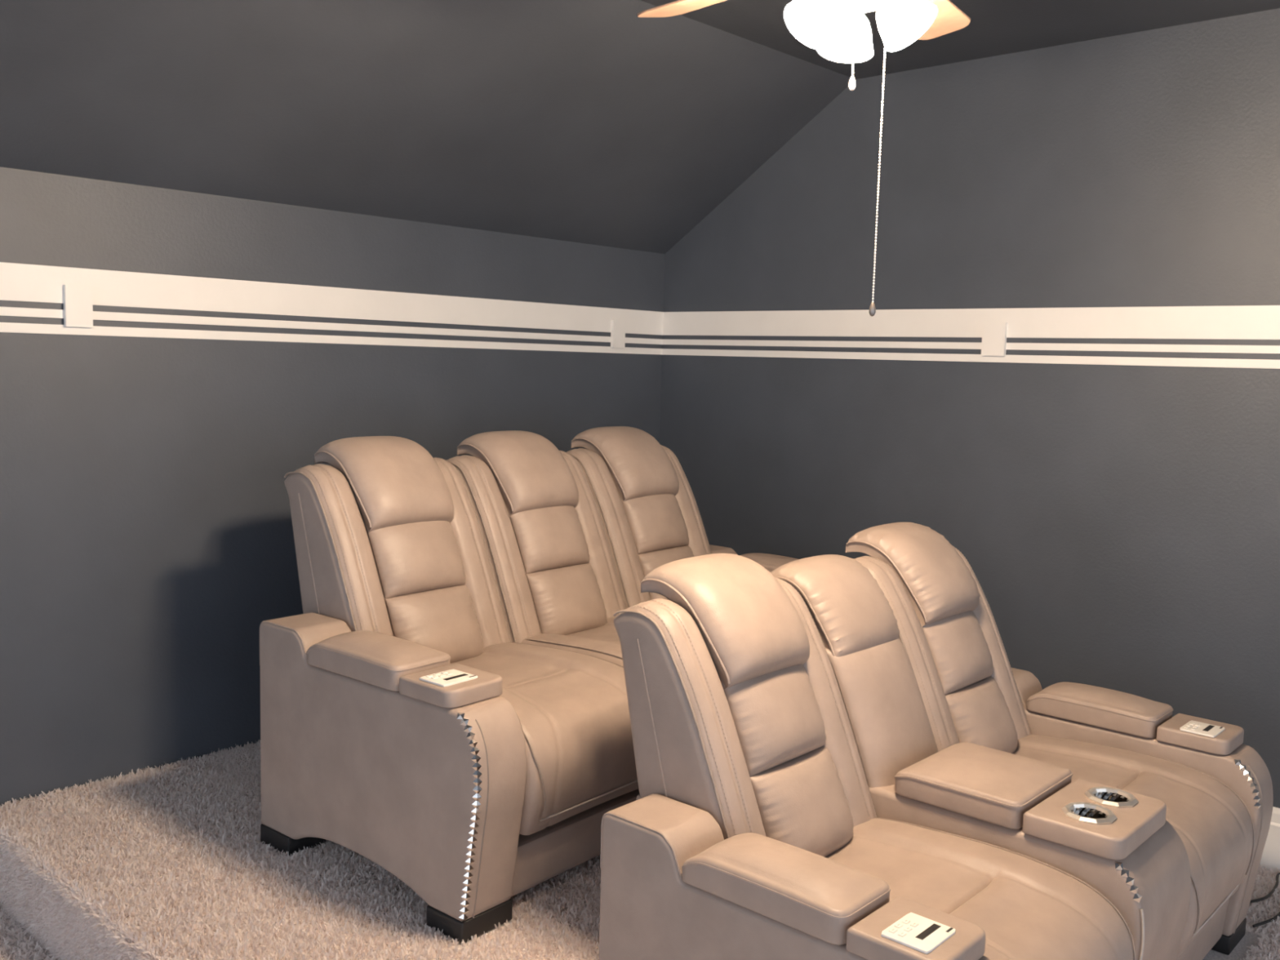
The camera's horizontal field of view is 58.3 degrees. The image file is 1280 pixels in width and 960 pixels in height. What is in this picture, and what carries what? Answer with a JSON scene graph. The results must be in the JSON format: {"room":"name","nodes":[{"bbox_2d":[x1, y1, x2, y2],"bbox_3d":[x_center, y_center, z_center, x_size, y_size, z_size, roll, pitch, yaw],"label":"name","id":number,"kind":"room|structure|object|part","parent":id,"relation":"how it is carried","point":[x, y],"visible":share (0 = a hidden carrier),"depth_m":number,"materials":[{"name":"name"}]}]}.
{"room":"home theater","nodes":[
{"label":"home theater","id":0,"kind":"room"},
{"bbox_2d":[0,166,664,806],"bbox_3d":[-2.360,0.156,2.828,0.120,2.107,7.320,7,8,42],"label":"wall","id":1,"kind":"structure","parent":0,"point":[147,542],"depth_m":3.72,"materials":[{"name":"paint"}]},
{"bbox_2d":[63,284,93,327],"bbox_3d":[-1.661,-0.514,3.393,0.016,0.122,0.077,7,8,42],"label":"trim","id":2,"kind":"structure","parent":1,"relation":"attached to","point":[77,300],"depth_m":3.38,"materials":[{"name":"white paint"}]},
{"bbox_2d":[0,322,662,355],"bbox_3d":[-2.339,-0.389,2.684,0.006,0.028,7.200,7,8,42],"label":"trim","id":3,"kind":"structure","parent":1,"relation":"attached to","point":[15,327],"depth_m":3.92,"materials":[{"name":"white paint"}]},
{"bbox_2d":[0,306,662,344],"bbox_3d":[-2.338,-0.433,2.679,0.006,0.025,7.200,7,8,42],"label":"trim","id":4,"kind":"structure","parent":1,"relation":"attached to","point":[4,311],"depth_m":3.95,"materials":[{"name":"white paint"}]},
{"bbox_2d":[0,262,663,335],"bbox_3d":[-2.336,-0.517,2.670,0.006,0.106,7.200,7,8,42],"label":"trim","id":5,"kind":"structure","parent":1,"relation":"attached to","point":[18,282],"depth_m":3.92,"materials":[{"name":"white paint"}]},
{"bbox_2d":[610,320,625,348],"bbox_3d":[-0.097,-0.645,5.079,0.016,0.122,0.076,7,8,42],"label":"trim","id":6,"kind":"structure","parent":1,"relation":"attached to","point":[618,326],"depth_m":5.07,"materials":[{"name":"white paint"}]},
{"bbox_2d":[0,0,1279,253],"bbox_3d":[0.213,-0.889,0.279,7.100,0.741,7.200,7,8,42],"label":"ceiling","id":7,"kind":"structure","parent":0,"point":[598,122],"depth_m":3.67,"materials":[{"name":"paint"}]},
{"bbox_2d":[636,0,970,316],"bbox_3d":[0.401,-0.846,2.235,1.129,1.046,1.147,7,8,42],"label":"ceiling fan","id":8,"kind":"object","parent":7,"relation":"hanging from","point":[840,31],"visible":1,"depth_m":2.20,"materials":[{"name":"metal"}]},
{"bbox_3d":[0.165,-1.043,2.471,0.131,0.006,0.425,-19,18,-38],"label":"blade","id":9,"kind":"part","parent":8,"relation":"part of","materials":[{"name":"brown wood"}]},
{"bbox_3d":[0.340,-0.881,2.156,0.114,0.078,0.114,42,-15,-27],"label":"lamp shade","id":10,"kind":"part","parent":8,"relation":"part of","materials":[{"name":"white glass"}]},
{"bbox_3d":[0.338,-0.879,2.156,0.048,0.062,0.048,42,-15,-27],"label":"bulb","id":11,"kind":"part","parent":8,"relation":"part of","materials":[{"name":"white glass"}]},
{"bbox_3d":[0.414,-0.892,2.284,0.114,0.078,0.114,2,44,0],"label":"lamp shade","id":12,"kind":"part","parent":8,"relation":"part of","materials":[{"name":"white glass"}]},
{"bbox_3d":[0.407,-0.760,2.199,0.013,0.028,0.013,7,8,42],"label":"chain pull","id":13,"kind":"part","parent":8,"relation":"part of","materials":[{"name":"white plastic"}]},
{"bbox_3d":[0.409,-0.834,2.191,0.004,0.126,0.004,7,8,42],"label":"chain","id":14,"kind":"part","parent":8,"relation":"part of","materials":[{"name":"white plastic"}]},
{"bbox_3d":[0.451,-0.332,2.228,0.013,0.028,0.013,7,8,42],"label":"chain pull","id":15,"kind":"part","parent":8,"relation":"part of","materials":[{"name":"metal"}]},
{"bbox_3d":[0.460,-0.623,2.198,0.004,0.561,0.004,7,8,42],"label":"chain","id":16,"kind":"part","parent":8,"relation":"part of","materials":[{"name":"white plastic"}]},
{"bbox_3d":[0.489,-0.875,2.156,0.048,0.062,0.048,-38,-15,27],"label":"bulb","id":17,"kind":"part","parent":8,"relation":"part of","materials":[{"name":"white glass"}]},
{"bbox_3d":[0.488,-0.877,2.156,0.114,0.078,0.114,-38,-15,27],"label":"lamp shade","id":18,"kind":"part","parent":8,"relation":"part of","materials":[{"name":"white glass"}]},
{"bbox_3d":[0.613,-1.035,2.514,0.131,0.006,0.425,-9,0,31],"label":"blade","id":19,"kind":"part","parent":8,"relation":"part of","materials":[{"name":"brown wood"}]},
{"bbox_2d":[0,871,1279,959],"bbox_3d":[0.181,1.578,0.501,7.000,0.100,7.200,7,8,42],"label":"floor","id":20,"kind":"structure","parent":0,"point":[1249,939],"depth_m":3.13,"materials":[{"name":"beige carpet"}]},
{"bbox_2d":[0,907,55,959],"bbox_3d":[-0.774,1.339,1.939,3.618,0.034,1.673,7,8,42],"label":"pile","id":21,"kind":"object","parent":20,"relation":"on","point":[38,955],"visible":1,"depth_m":2.99,"materials":[{"name":"beige carpet"}]},
{"bbox_2d":[0,739,600,959],"bbox_3d":[-0.253,1.059,3.763,1.875,0.243,2.953,7,8,42],"label":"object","id":22,"kind":"object","parent":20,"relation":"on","point":[58,892],"visible":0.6,"depth_m":2.93,"materials":[{"name":"beige carpet"}]},
{"bbox_2d":[4,747,600,959],"bbox_3d":[-0.255,1.069,3.785,1.845,0.210,2.925,7,8,42],"label":"platform","id":23,"kind":"object","parent":20,"relation":"on","point":[586,862],"visible":0.03,"depth_m":2.81,"materials":[{"name":"beige carpet"}]},
{"bbox_2d":[259,426,798,942],"bbox_3d":[-0.125,0.422,3.666,1.050,1.104,2.025,6,8,39],"label":"reclining sofa","id":24,"kind":"object","parent":23,"relation":"on","point":[446,705],"visible":0.73,"depth_m":3.12,"materials":[{"name":"beige leather"}]},
{"bbox_3d":[-0.654,0.698,2.928,0.875,0.578,0.166,6,8,39],"label":"arm","id":25,"kind":"part","parent":24,"relation":"part of","materials":[{"name":"beige leather"}]},
{"bbox_2d":[365,520,465,599],"bbox_3d":[-0.646,0.219,3.358,0.138,0.219,0.300,6,8,39],"label":"cushion","id":26,"kind":"object","parent":24,"relation":"on","point":[414,560],"depth_m":3.30,"materials":[{"name":"beige leather"}]},
{"bbox_2d":[384,585,484,662],"bbox_3d":[-0.579,0.435,3.320,0.132,0.220,0.300,6,8,39],"label":"cushion","id":27,"kind":"object","parent":24,"relation":"on","point":[449,620],"depth_m":3.29,"materials":[{"name":"beige leather"}]},
{"bbox_3d":[-0.453,0.468,2.715,0.092,0.005,0.108,6,8,39],"label":"control panel","id":28,"kind":"part","parent":24,"relation":"part of","materials":[{"name":"white plastic"}]},
{"bbox_2d":[449,642,638,835],"bbox_3d":[-0.346,0.662,3.141,0.683,0.309,0.556,6,8,39],"label":"seat cushion","id":29,"kind":"object","parent":24,"relation":"on","point":[571,710],"depth_m":2.94,"materials":[{"name":"beige leather"}]},
{"bbox_2d":[507,505,589,573],"bbox_3d":[-0.291,0.184,3.787,0.138,0.219,0.300,6,8,39],"label":"cushion","id":30,"kind":"object","parent":24,"relation":"on","point":[550,539],"depth_m":3.73,"materials":[{"name":"beige leather"}]},
{"bbox_2d":[525,563,607,635],"bbox_3d":[-0.225,0.400,3.749,0.132,0.220,0.300,6,8,39],"label":"cushion","id":31,"kind":"object","parent":24,"relation":"on","point":[568,598],"depth_m":3.70,"materials":[{"name":"beige leather"}]},
{"bbox_2d":[520,615,623,666],"bbox_3d":[0.008,0.627,3.570,0.683,0.309,0.556,6,8,39],"label":"seat cushion","id":32,"kind":"object","parent":24,"relation":"on","point":[597,636],"depth_m":3.57,"materials":[{"name":"beige leather"}]},
{"bbox_3d":[0.179,0.898,3.451,0.113,0.140,1.669,6,8,39],"label":"rail","id":33,"kind":"part","parent":24,"relation":"part of","materials":[{"name":"beige leather"}]},
{"bbox_2d":[620,493,688,554],"bbox_3d":[0.063,0.149,4.216,0.138,0.219,0.300,6,8,39],"label":"cushion","id":34,"kind":"object","parent":24,"relation":"on","point":[659,523],"depth_m":4.15,"materials":[{"name":"beige leather"}]},
{"bbox_2d":[638,545,694,600],"bbox_3d":[0.130,0.366,4.178,0.132,0.220,0.300,6,8,39],"label":"cushion","id":35,"kind":"object","parent":24,"relation":"on","point":[652,557],"depth_m":4.12,"materials":[{"name":"beige leather"}]},
{"bbox_3d":[0.515,0.584,4.342,0.875,0.578,0.166,6,8,39],"label":"arm","id":36,"kind":"part","parent":24,"relation":"part of","materials":[{"name":"beige leather"}]},
{"bbox_2d":[598,521,1273,959],"bbox_3d":[0.777,0.746,2.841,1.050,1.104,1.808,7,8,42],"label":"reclining loveseat","id":37,"kind":"object","parent":20,"relation":"on","point":[837,757],"visible":1,"depth_m":2.58,"materials":[{"name":"beige leather"}]},
{"bbox_2d":[720,664,826,776],"bbox_3d":[0.317,0.534,2.636,0.138,0.219,0.300,7,8,42],"label":"cushion","id":38,"kind":"object","parent":37,"relation":"on","point":[778,712],"depth_m":2.57,"materials":[{"name":"beige leather"}]},
{"bbox_3d":[0.288,1.013,2.206,0.875,0.578,0.166,7,8,42],"label":"arm","id":39,"kind":"part","parent":37,"relation":"part of","materials":[{"name":"beige leather"}]},
{"bbox_2d":[750,746,853,857],"bbox_3d":[0.381,0.751,2.595,0.132,0.220,0.300,7,8,42],"label":"cushion","id":40,"kind":"object","parent":37,"relation":"on","point":[804,801],"depth_m":2.55,"materials":[{"name":"beige leather"}]},
{"bbox_2d":[825,637,937,787],"bbox_3d":[0.636,0.614,2.955,0.203,0.396,0.328,7,8,42],"label":"cushion","id":41,"kind":"object","parent":37,"relation":"on","point":[887,716],"depth_m":2.87,"materials":[{"name":"beige leather"}]},
{"bbox_3d":[0.482,0.783,1.987,0.092,0.005,0.108,7,8,42],"label":"control panel","id":42,"kind":"part","parent":37,"relation":"part of","materials":[{"name":"white plastic"}]},
{"bbox_2d":[920,610,993,694],"bbox_3d":[0.917,0.482,3.302,0.138,0.219,0.300,7,8,42],"label":"cushion","id":43,"kind":"object","parent":37,"relation":"on","point":[958,642],"depth_m":3.23,"materials":[{"name":"beige leather"}]},
{"bbox_2d":[825,817,1133,959],"bbox_3d":[0.605,0.978,2.406,0.683,0.309,0.556,7,8,42],"label":"seat cushion","id":44,"kind":"object","parent":37,"relation":"on","point":[1030,900],"depth_m":2.41,"materials":[{"name":"beige leather"}]},
{"bbox_2d":[945,675,1017,753],"bbox_3d":[0.981,0.698,3.261,0.132,0.220,0.300,7,8,42],"label":"cushion","id":45,"kind":"object","parent":37,"relation":"on","point":[981,713],"depth_m":3.21,"materials":[{"name":"beige leather"}]},
{"bbox_3d":[0.828,0.718,2.767,0.318,0.081,0.318,7,8,42],"label":"console lid","id":46,"kind":"part","parent":37,"relation":"part of","materials":[{"name":"beige leather"}]},
{"bbox_2d":[1071,807,1106,818],"bbox_3d":[0.991,0.755,2.535,0.076,0.036,0.076,7,8,42],"label":"cup holder","id":47,"kind":"object","parent":37,"relation":"on","point":[1076,812],"depth_m":2.56,"materials":[{"name":"silver metal"}]},
{"bbox_3d":[1.030,0.759,2.584,0.215,0.048,0.312,7,8,42],"label":"console panel","id":48,"kind":"part","parent":37,"relation":"part of","materials":[{"name":"beige leather"}]},
{"bbox_2d":[1093,791,1128,802],"bbox_3d":[1.081,0.747,2.634,0.076,0.036,0.076,7,8,42],"label":"cup holder","id":49,"kind":"object","parent":37,"relation":"on","point":[1099,797],"depth_m":2.66,"materials":[{"name":"silver metal"}]},
{"bbox_2d":[1012,734,1254,956],"bbox_3d":[1.205,0.926,3.072,0.683,0.309,0.556,7,8,42],"label":"seat cushion","id":50,"kind":"object","parent":37,"relation":"on","point":[1210,802],"depth_m":3.02,"materials":[{"name":"beige leather"}]},
{"bbox_3d":[1.372,0.918,3.408,0.875,0.578,0.166,7,8,42],"label":"arm","id":51,"kind":"part","parent":37,"relation":"part of","materials":[{"name":"beige leather"}]},
{"bbox_3d":[1.069,1.224,2.612,0.113,0.140,1.452,7,8,42],"label":"rail","id":52,"kind":"part","parent":37,"relation":"part of","materials":[{"name":"beige leather"}]},
{"bbox_3d":[1.559,0.690,3.180,0.092,0.005,0.108,7,8,42],"label":"control panel","id":53,"kind":"part","parent":37,"relation":"part of","materials":[{"name":"white plastic"}]},
{"bbox_2d":[1240,915,1279,959],"bbox_3d":[1.596,1.351,2.466,0.846,0.032,2.341,7,8,42],"label":"carpet","id":54,"kind":"object","parent":20,"relation":"on","point":[1275,931],"visible":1,"depth_m":3.17,"materials":[{"name":"beige carpet"}]},
{"bbox_2d":[1245,865,1279,936],"bbox_3d":[1.592,1.223,3.704,0.926,0.031,0.520,7,8,42],"label":"pile","id":55,"kind":"object","parent":20,"relation":"on","point":[1269,884],"visible":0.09,"depth_m":3.42,"materials":[{"name":"beige carpet"}]},
{"bbox_2d":[1249,872,1279,927],"bbox_3d":[1.898,1.254,3.443,0.468,0.008,0.130,-3,8,-38],"label":"power cord","id":56,"kind":"object","parent":55,"relation":"on","point":[1273,891],"visible":0.8,"depth_m":3.42,"materials":[{"name":"rubber"}]},
{"bbox_2d":[659,8,1279,808],"bbox_3d":[2.704,-0.037,3.034,7.000,2.728,0.120,7,8,42],"label":"wall","id":57,"kind":"structure","parent":0,"point":[1117,526],"depth_m":4.09,"materials":[{"name":"paint"}]},
{"bbox_2d":[662,348,1279,368],"bbox_3d":[2.671,-0.278,2.961,6.994,0.028,0.006,7,8,42],"label":"trim","id":58,"kind":"structure","parent":57,"relation":"attached to","point":[1130,361],"depth_m":4.19,"materials":[{"name":"white paint"}]},
{"bbox_2d":[662,339,1279,353],"bbox_3d":[2.672,-0.323,2.956,6.994,0.025,0.006,7,8,42],"label":"trim","id":59,"kind":"structure","parent":57,"relation":"attached to","point":[960,345],"depth_m":4.16,"materials":[{"name":"white paint"}]},
{"bbox_2d":[662,305,1279,339],"bbox_3d":[2.674,-0.406,2.947,6.994,0.106,0.006,7,8,42],"label":"trim","id":60,"kind":"structure","parent":57,"relation":"attached to","point":[1242,322],"depth_m":4.17,"materials":[{"name":"white paint"}]},
{"bbox_2d":[981,322,1007,355],"bbox_3d":[1.298,-0.515,4.203,0.089,0.120,0.016,7,8,42],"label":"trim","id":61,"kind":"structure","parent":57,"relation":"attached to","point":[993,334],"depth_m":4.20,"materials":[{"name":"white paint"}]},
{"bbox_2d":[1259,806,1279,872],"bbox_3d":[3.301,1.305,2.493,5.153,0.205,0.016,7,8,42],"label":"baseboard","id":62,"kind":"structure","parent":57,"relation":"attached to","point":[1270,857],"depth_m":3.66,"materials":[{"name":"white paint"}]}
]}

